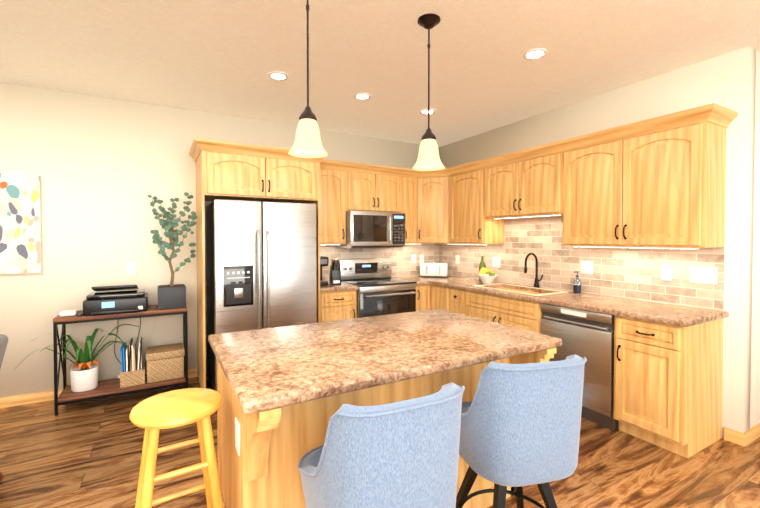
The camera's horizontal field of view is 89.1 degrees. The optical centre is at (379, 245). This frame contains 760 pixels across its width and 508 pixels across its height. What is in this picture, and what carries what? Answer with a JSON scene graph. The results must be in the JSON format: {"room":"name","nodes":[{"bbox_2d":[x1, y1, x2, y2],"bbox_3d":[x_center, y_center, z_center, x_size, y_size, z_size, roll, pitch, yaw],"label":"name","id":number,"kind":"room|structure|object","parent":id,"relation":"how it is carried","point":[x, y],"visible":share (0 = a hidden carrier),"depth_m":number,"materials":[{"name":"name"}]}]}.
{"room":"kitchen","nodes":[
{"label":"kitchen","id":0,"kind":"room"},
{"bbox_2d":[0,82,438,397],"bbox_3d":[-1.995,-0.007,4.001,6.720,2.740,0.120,-1,1,-30],"label":"wall","id":1,"kind":"structure","parent":0,"point":[103,167],"depth_m":3.60,"materials":[{"name":"beige paint"}]},
{"bbox_2d":[0,173,41,273],"bbox_3d":[-3.333,-0.178,3.140,0.885,0.840,0.034,-1,1,-30],"label":"painting","id":2,"kind":"object","parent":1,"relation":"attached to","point":[20,228],"visible":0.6,"depth_m":3.28,"materials":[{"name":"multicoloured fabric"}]},
{"bbox_2d":[0,368,196,407],"bbox_3d":[-3.388,1.335,3.150,3.435,0.085,0.013,-1,1,-30],"label":"baseboard","id":3,"kind":"structure","parent":1,"relation":"attached to","point":[11,401],"depth_m":3.35,"materials":[{"name":"brown wood"}]},
{"bbox_2d":[127,262,136,274],"bbox_3d":[-2.383,0.228,3.707,0.080,0.120,0.010,-1,1,-30],"label":"switch plate","id":4,"kind":"object","parent":1,"relation":"attached to","point":[131,268],"visible":1,"depth_m":3.71,"materials":[{"name":"white plastic"}]},
{"bbox_2d":[197,139,268,202],"bbox_3d":[-1.484,-0.697,3.837,0.535,0.484,0.648,-1,1,-30],"label":"upper cabinet","id":5,"kind":"object","parent":1,"relation":"attached to","point":[226,170],"depth_m":3.56,"materials":[{"name":"brown wood"}]},
{"bbox_2d":[265,147,320,202],"bbox_3d":[-1.020,-0.702,4.102,0.534,0.484,0.648,-1,1,-30],"label":"upper cabinet","id":6,"kind":"object","parent":1,"relation":"attached to","point":[292,179],"depth_m":3.83,"materials":[{"name":"brown wood"}]},
{"bbox_2d":[309,159,348,246],"bbox_3d":[-0.657,-0.483,4.494,0.440,0.934,0.334,-1,1,-30],"label":"upper cabinet","id":7,"kind":"object","parent":1,"relation":"attached to","point":[331,212],"depth_m":4.38,"materials":[{"name":"brown wood"}]},
{"bbox_2d":[349,163,376,211],"bbox_3d":[-0.301,-0.677,4.695,0.380,0.553,0.334,-1,1,-30],"label":"upper cabinet","id":8,"kind":"object","parent":1,"relation":"attached to","point":[362,177],"depth_m":4.56,"materials":[{"name":"brown wood"}]},
{"bbox_2d":[336,211,404,247],"bbox_3d":[-0.098,-0.183,4.730,0.746,0.430,0.466,-1,1,-30],"label":"over-the-range microwave","id":9,"kind":"object","parent":8,"relation":"attached to","point":[368,229],"visible":1,"depth_m":4.55,"materials":[{"name":"silver metal"}]},
{"bbox_2d":[377,165,404,212],"bbox_3d":[0.029,-0.681,4.883,0.380,0.553,0.334,-1,1,-30],"label":"upper cabinet","id":10,"kind":"object","parent":1,"relation":"attached to","point":[390,180],"depth_m":4.75,"materials":[{"name":"brown wood"}]},
{"bbox_2d":[405,168,416,242],"bbox_3d":[0.298,-0.493,5.040,0.240,0.934,0.334,-1,1,-30],"label":"upper cabinet","id":11,"kind":"object","parent":1,"relation":"attached to","point":[410,174],"depth_m":4.90,"materials":[{"name":"brown wood"}]},
{"bbox_2d":[411,254,415,262],"bbox_3d":[0.465,0.190,5.323,0.075,0.120,0.008,-1,1,-30],"label":"electrical outlet plate","id":12,"kind":"object","parent":1,"relation":"attached to","point":[413,257],"depth_m":5.32,"materials":[{"name":"white plastic"}]},
{"bbox_2d":[419,254,423,262],"bbox_3d":[0.582,0.188,5.390,0.075,0.120,0.009,-1,1,-30],"label":"electrical outlet plate","id":13,"kind":"object","parent":1,"relation":"attached to","point":[421,256],"depth_m":5.38,"materials":[{"name":"white plastic"}]},
{"bbox_2d":[417,168,448,242],"bbox_3d":[0.734,-0.494,5.132,0.608,0.934,0.609,-1,1,-30],"label":"upper cabinet","id":14,"kind":"object","parent":1,"relation":"attached to","point":[432,186],"depth_m":4.91,"materials":[{"name":"brown wood"}]},
{"bbox_2d":[0,375,759,507],"bbox_3d":[1.042,1.454,1.615,9.600,0.100,7.320,-1,1,-30],"label":"floor","id":15,"kind":"structure","parent":0,"point":[86,454],"depth_m":2.42,"materials":[{"name":"brown wood"}]},
{"bbox_2d":[0,334,7,479],"bbox_3d":[-2.352,0.965,1.948,0.649,0.877,0.530,-1,1,-30],"label":"dining chair","id":16,"kind":"object","parent":15,"relation":"on","point":[3,341],"visible":1,"depth_m":2.24,"materials":[{"name":"grey fabric"}]},
{"bbox_2d":[20,305,187,415],"bbox_3d":[-2.421,0.980,3.434,1.259,0.785,0.369,-1,1,-30],"label":"console table","id":17,"kind":"object","parent":15,"relation":"on","point":[86,385],"visible":0.92,"depth_m":3.36,"materials":[{"name":"brown wood"}]},
{"bbox_2d":[59,310,82,316],"bbox_3d":[-2.583,0.570,3.231,0.155,0.038,0.150,-1,1,-30],"label":"router","id":18,"kind":"object","parent":17,"relation":"on","point":[68,313],"visible":0.94,"depth_m":3.21,"materials":[{"name":"white plastic"}]},
{"bbox_2d":[20,324,137,391],"bbox_3d":[-2.599,0.985,3.350,0.867,0.526,0.338,-1,1,-30],"label":"plant","id":19,"kind":"object","parent":17,"relation":"on","point":[84,378],"depth_m":3.37,"materials":[{"name":"green plant"}]},
{"bbox_2d":[83,285,147,315],"bbox_3d":[-2.336,0.471,3.437,0.460,0.230,0.375,-1,1,-30],"label":"printer","id":20,"kind":"object","parent":17,"relation":"on","point":[100,300],"visible":1,"depth_m":3.35,"materials":[{"name":"black plastic"}]},
{"bbox_2d":[120,337,145,387],"bbox_3d":[-2.257,1.057,3.535,0.185,0.375,0.260,-1,1,-30],"label":"basket","id":21,"kind":"object","parent":17,"relation":"on","point":[132,373],"depth_m":3.44,"materials":[{"name":"wicker"}]},
{"bbox_2d":[114,316,155,377],"bbox_3d":[-2.327,0.929,3.684,0.353,0.626,0.053,-1,1,-30],"label":"cords","id":22,"kind":"object","parent":17,"relation":"hanging from","point":[136,341],"visible":0.31,"depth_m":3.71,"materials":[{"name":"black plastic"}]},
{"bbox_2d":[146,343,184,382],"bbox_3d":[-2.033,1.110,3.664,0.312,0.265,0.292,-1,1,-30],"label":"wicker basket","id":23,"kind":"object","parent":17,"relation":"on","point":[165,362],"visible":1,"depth_m":3.55,"materials":[{"name":"beige wicker"}]},
{"bbox_2d":[147,192,196,309],"bbox_3d":[-1.952,0.037,3.646,0.406,1.091,0.230,-1,1,-30],"label":"potted plant","id":24,"kind":"object","parent":17,"relation":"on","point":[171,296],"visible":1,"depth_m":3.61,"materials":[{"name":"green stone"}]},
{"bbox_2d":[129,388,222,507],"bbox_3d":[-0.854,1.035,1.641,0.374,0.743,0.374,-1,1,-33],"label":"stool","id":25,"kind":"object","parent":15,"relation":"on","point":[153,415],"visible":1,"depth_m":1.59,"materials":[{"name":"yellow wood"}]},
{"bbox_2d":[206,199,316,390],"bbox_3d":[-1.199,0.477,3.897,0.940,1.775,0.784,-1,1,-30],"label":"fridge","id":26,"kind":"object","parent":15,"relation":"on","point":[261,264],"visible":0.67,"depth_m":3.58,"materials":[{"name":"silver metal"}]},
{"bbox_2d":[317,287,357,322],"bbox_3d":[-0.589,0.919,4.399,0.440,0.874,0.609,-1,1,-30],"label":"base cabinet","id":27,"kind":"object","parent":15,"relation":"on","point":[331,305],"depth_m":4.12,"materials":[{"name":"brown wood"}]},
{"bbox_2d":[317,279,356,290],"bbox_3d":[-0.588,0.462,4.387,0.438,0.040,0.618,-1,1,-30],"label":"countertop","id":28,"kind":"structure","parent":27,"relation":"on","point":[329,287],"depth_m":4.13,"materials":[{"name":"brown stone"}]},
{"bbox_2d":[320,256,328,285],"bbox_3d":[-0.708,0.283,4.344,0.164,0.315,0.311,-1,1,-30],"label":"coffee maker","id":29,"kind":"object","parent":28,"relation":"on","point":[324,260],"visible":0.23,"depth_m":4.23,"materials":[{"name":"black plastic"}]},
{"bbox_2d":[329,259,340,284],"bbox_3d":[-0.506,0.299,4.358,0.100,0.283,0.225,0,1,-18],"label":"knife block","id":30,"kind":"object","parent":28,"relation":"on","point":[335,275],"visible":1,"depth_m":4.29,"materials":[{"name":"black plastic"}]},
{"bbox_2d":[338,258,416,317],"bbox_3d":[-0.033,0.764,4.633,0.748,1.175,0.682,-1,1,-30],"label":"stove","id":31,"kind":"object","parent":15,"relation":"on","point":[381,290],"visible":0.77,"depth_m":4.49,"materials":[{"name":"silver metal"}]},
{"bbox_2d":[298,382,464,507],"bbox_3d":[-0.012,0.924,1.314,0.492,0.979,0.534,-1,1,-30],"label":"bar stool","id":32,"kind":"object","parent":15,"relation":"on","point":[403,454],"visible":1,"depth_m":1.07,"materials":[{"name":"blue fabric"}]},
{"bbox_2d":[217,345,559,507],"bbox_3d":[0.007,0.959,2.030,1.498,0.876,0.977,-1,1,-30],"label":"kitchen island","id":33,"kind":"object","parent":15,"relation":"on","point":[260,453],"depth_m":1.58,"materials":[{"name":"brown wood"}]},
{"bbox_2d":[208,309,561,416],"bbox_3d":[0.010,0.501,2.034,1.580,0.040,1.000,-1,1,-30],"label":"island countertop","id":34,"kind":"structure","parent":33,"relation":"on","point":[276,365],"depth_m":1.78,"materials":[{"name":"brown stone"}]},
{"bbox_2d":[415,283,428,310],"bbox_3d":[0.366,0.909,4.945,0.240,0.874,0.609,-1,1,-30],"label":"base cabinet","id":35,"kind":"object","parent":15,"relation":"on","point":[422,293],"depth_m":4.68,"materials":[{"name":"brown wood"}]},
{"bbox_2d":[429,287,444,309],"bbox_3d":[0.964,0.912,4.753,0.608,0.874,0.360,-1,1,-30],"label":"base cabinet","id":36,"kind":"object","parent":15,"relation":"on","point":[436,298],"depth_m":4.64,"materials":[{"name":"brown wood"}]},
{"bbox_2d":[445,291,460,313],"bbox_3d":[1.120,0.917,4.480,0.608,0.874,0.270,-1,1,-30],"label":"base cabinet","id":37,"kind":"object","parent":15,"relation":"on","point":[452,300],"depth_m":4.38,"materials":[{"name":"brown wood"}]},
{"bbox_2d":[461,295,541,332],"bbox_3d":[1.423,0.926,3.950,0.608,0.874,0.950,-1,1,-30],"label":"base cabinet","id":38,"kind":"object","parent":15,"relation":"on","point":[510,314],"depth_m":3.75,"materials":[{"name":"brown wood"}]},
{"bbox_2d":[456,354,586,507],"bbox_3d":[0.551,0.918,1.659,0.555,0.979,0.562,-1,1,-30],"label":"bar stool","id":39,"kind":"object","parent":15,"relation":"on","point":[520,426],"visible":0.9,"depth_m":1.42,"materials":[{"name":"blue fabric"}]},
{"bbox_2d":[540,303,618,430],"bbox_3d":[1.809,0.942,3.260,0.608,0.866,0.614,-1,1,-30],"label":"dishwasher","id":40,"kind":"object","parent":15,"relation":"on","point":[589,335],"visible":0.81,"depth_m":2.98,"materials":[{"name":"silver metal"}]},
{"bbox_2d":[613,319,723,457],"bbox_3d":[2.080,0.946,2.802,0.608,0.874,0.436,-1,1,-30],"label":"base cabinet","id":41,"kind":"object","parent":15,"relation":"on","point":[668,385],"depth_m":2.62,"materials":[{"name":"brown wood"}]},
{"bbox_2d":[392,275,728,330],"bbox_3d":[1.290,0.469,3.936,0.846,0.040,3.264,-1,1,-30],"label":"countertop","id":42,"kind":"structure","parent":41,"relation":"on","point":[635,312],"depth_m":3.17,"materials":[{"name":"brown stone"}]},
{"bbox_2d":[420,262,447,277],"bbox_3d":[0.725,0.330,5.193,0.360,0.192,0.195,0,1,15],"label":"toaster","id":43,"kind":"object","parent":42,"relation":"on","point":[433,269],"visible":1,"depth_m":5.12,"materials":[{"name":"white plastic"}]},
{"bbox_2d":[479,254,485,280],"bbox_3d":[1.238,0.272,4.668,0.086,0.325,0.086,-1,1,-30],"label":"wine bottle","id":44,"kind":"object","parent":42,"relation":"on","point":[482,264],"visible":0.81,"depth_m":4.65,"materials":[{"name":"green glass"}]},
{"bbox_2d":[477,268,496,283],"bbox_3d":[1.229,0.350,4.434,0.224,0.177,0.224,-1,1,-30],"label":"fruit bowl","id":45,"kind":"object","parent":42,"relation":"on","point":[486,278],"visible":1,"depth_m":4.39,"materials":[{"name":"white ceramic"}]},
{"bbox_2d":[501,287,548,294],"bbox_3d":[1.410,0.570,3.959,0.400,0.187,0.770,-1,1,-30],"label":"sink","id":46,"kind":"object","parent":42,"relation":"in","point":[502,288],"depth_m":3.98,"materials":[{"name":"metal"}]},
{"bbox_2d":[524,253,542,287],"bbox_3d":[1.591,0.264,3.998,0.214,0.366,0.108,-1,1,-30],"label":"faucet","id":47,"kind":"object","parent":42,"relation":"on","point":[536,283],"visible":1,"depth_m":4.04,"materials":[{"name":"black metal"}]},
{"bbox_2d":[573,271,580,293],"bbox_3d":[1.855,0.350,3.640,0.079,0.205,0.068,-1,1,-30],"label":"soap dispenser","id":48,"kind":"object","parent":42,"relation":"on","point":[577,285],"visible":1,"depth_m":3.62,"materials":[{"name":"blue"}]},
{"bbox_2d":[0,0,759,146],"bbox_3d":[1.042,-1.386,1.567,9.600,0.100,7.320,-1,1,-30],"label":"ceiling","id":49,"kind":"structure","parent":0,"point":[222,57],"depth_m":2.72,"materials":[{"name":"beige paint"}]},
{"bbox_2d":[268,71,288,80],"bbox_3d":[-0.817,-1.358,3.107,0.163,0.009,0.163,0,1,15],"label":"recessed light","id":50,"kind":"object","parent":49,"relation":"in","point":[280,76],"depth_m":3.10,"materials":[{"name":"white"}]},
{"bbox_2d":[288,0,327,157],"bbox_3d":[-0.362,-0.899,1.935,0.196,0.884,0.196,-1,1,-30],"label":"pendant light","id":51,"kind":"object","parent":49,"relation":"hanging from","point":[307,143],"visible":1,"depth_m":1.91,"materials":[{"name":"frosted white glass"},{"name":"oil bronze"}]},
{"bbox_2d":[354,93,370,99],"bbox_3d":[-0.161,-1.365,3.551,0.163,0.009,0.163,0,1,15],"label":"recessed light","id":52,"kind":"object","parent":49,"relation":"in","point":[360,96],"depth_m":3.55,"materials":[{"name":"white"}]},
{"bbox_2d":[420,109,435,114],"bbox_3d":[0.491,-1.373,3.982,0.163,0.009,0.163,0,1,15],"label":"recessed light","id":53,"kind":"object","parent":49,"relation":"in","point":[425,111],"depth_m":3.97,"materials":[{"name":"white"}]},
{"bbox_2d":[412,13,444,170],"bbox_3d":[0.293,-0.906,2.321,0.196,0.884,0.196,-1,1,-30],"label":"pendant light","id":54,"kind":"object","parent":49,"relation":"hanging from","point":[428,159],"visible":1,"depth_m":2.29,"materials":[{"name":"frosted white glass"},{"name":"oil bronze"}]},
{"bbox_2d":[523,48,546,59],"bbox_3d":[1.098,-1.351,2.740,0.163,0.009,0.163,0,1,15],"label":"recessed light","id":55,"kind":"object","parent":49,"relation":"in","point":[535,54],"depth_m":2.73,"materials":[{"name":"white"}]},
{"bbox_2d":[439,46,755,438],"bbox_3d":[1.731,-0.010,4.133,0.120,2.740,3.350,-1,1,-30],"label":"wall","id":56,"kind":"structure","parent":0,"point":[727,80],"depth_m":2.75,"materials":[{"name":"beige paint"}]},
{"bbox_2d":[449,159,504,246],"bbox_3d":[1.155,-0.486,4.673,0.333,0.934,0.605,-1,1,-30],"label":"upper cabinet","id":57,"kind":"object","parent":56,"relation":"attached to","point":[468,223],"depth_m":4.51,"materials":[{"name":"brown wood"}]},
{"bbox_2d":[492,257,499,266],"bbox_3d":[1.382,0.202,4.592,0.009,0.120,0.120,-1,1,-30],"label":"electrical outlet plate","id":58,"kind":"object","parent":56,"relation":"attached to","point":[496,260],"depth_m":4.59,"materials":[{"name":"white plastic"}]},
{"bbox_2d":[485,151,516,218],"bbox_3d":[1.424,-0.623,4.199,0.333,0.645,0.482,-1,1,-30],"label":"upper cabinet","id":59,"kind":"object","parent":56,"relation":"attached to","point":[501,170],"depth_m":4.10,"materials":[{"name":"brown wood"}]},
{"bbox_2d":[517,141,560,218],"bbox_3d":[1.664,-0.616,3.780,0.333,0.645,0.483,-1,1,-30],"label":"upper cabinet","id":60,"kind":"object","parent":56,"relation":"attached to","point":[538,168],"depth_m":3.70,"materials":[{"name":"brown wood"}]},
{"bbox_2d":[581,261,592,273],"bbox_3d":[1.938,0.209,3.621,0.009,0.120,0.120,-1,1,-30],"label":"electrical outlet plate","id":61,"kind":"object","parent":56,"relation":"attached to","point":[586,266],"depth_m":3.61,"materials":[{"name":"white plastic"}]},
{"bbox_2d":[557,127,620,246],"bbox_3d":[1.915,-0.464,3.344,0.333,0.934,0.527,-1,1,-30],"label":"upper cabinet","id":62,"kind":"object","parent":56,"relation":"attached to","point":[591,163],"depth_m":3.26,"materials":[{"name":"brown wood"}]},
{"bbox_2d":[661,265,671,280],"bbox_3d":[2.263,0.218,3.052,0.009,0.120,0.075,-1,1,-30],"label":"electrical outlet plate","id":63,"kind":"object","parent":56,"relation":"attached to","point":[666,270],"depth_m":3.05,"materials":[{"name":"white plastic"}]},
{"bbox_2d":[617,104,728,250],"bbox_3d":[2.177,-0.456,2.886,0.333,0.934,0.528,-1,1,-30],"label":"upper cabinet","id":64,"kind":"object","parent":56,"relation":"attached to","point":[629,210],"depth_m":2.73,"materials":[{"name":"brown wood"}]},
{"bbox_2d":[690,266,717,284],"bbox_3d":[2.382,0.222,2.846,0.008,0.120,0.165,-1,1,-30],"label":"electrical outlet plate","id":65,"kind":"object","parent":56,"relation":"attached to","point":[706,275],"depth_m":2.84,"materials":[{"name":"white plastic"}]},
{"bbox_2d":[750,50,759,428],"bbox_3d":[3.835,0.002,3.476,2.880,2.740,0.120,-1,1,-30],"label":"wall","id":66,"kind":"structure","parent":0,"point":[755,384],"depth_m":2.74,"materials":[{"name":"beige paint"}]},
{"bbox_2d":[736,423,759,446],"bbox_3d":[3.806,1.330,3.415,3.014,0.085,0.030,-1,1,-30],"label":"baseboard","id":67,"kind":"structure","parent":66,"relation":"attached to","point":[749,436],"depth_m":2.69,"materials":[{"name":"brown wood"}]}
]}

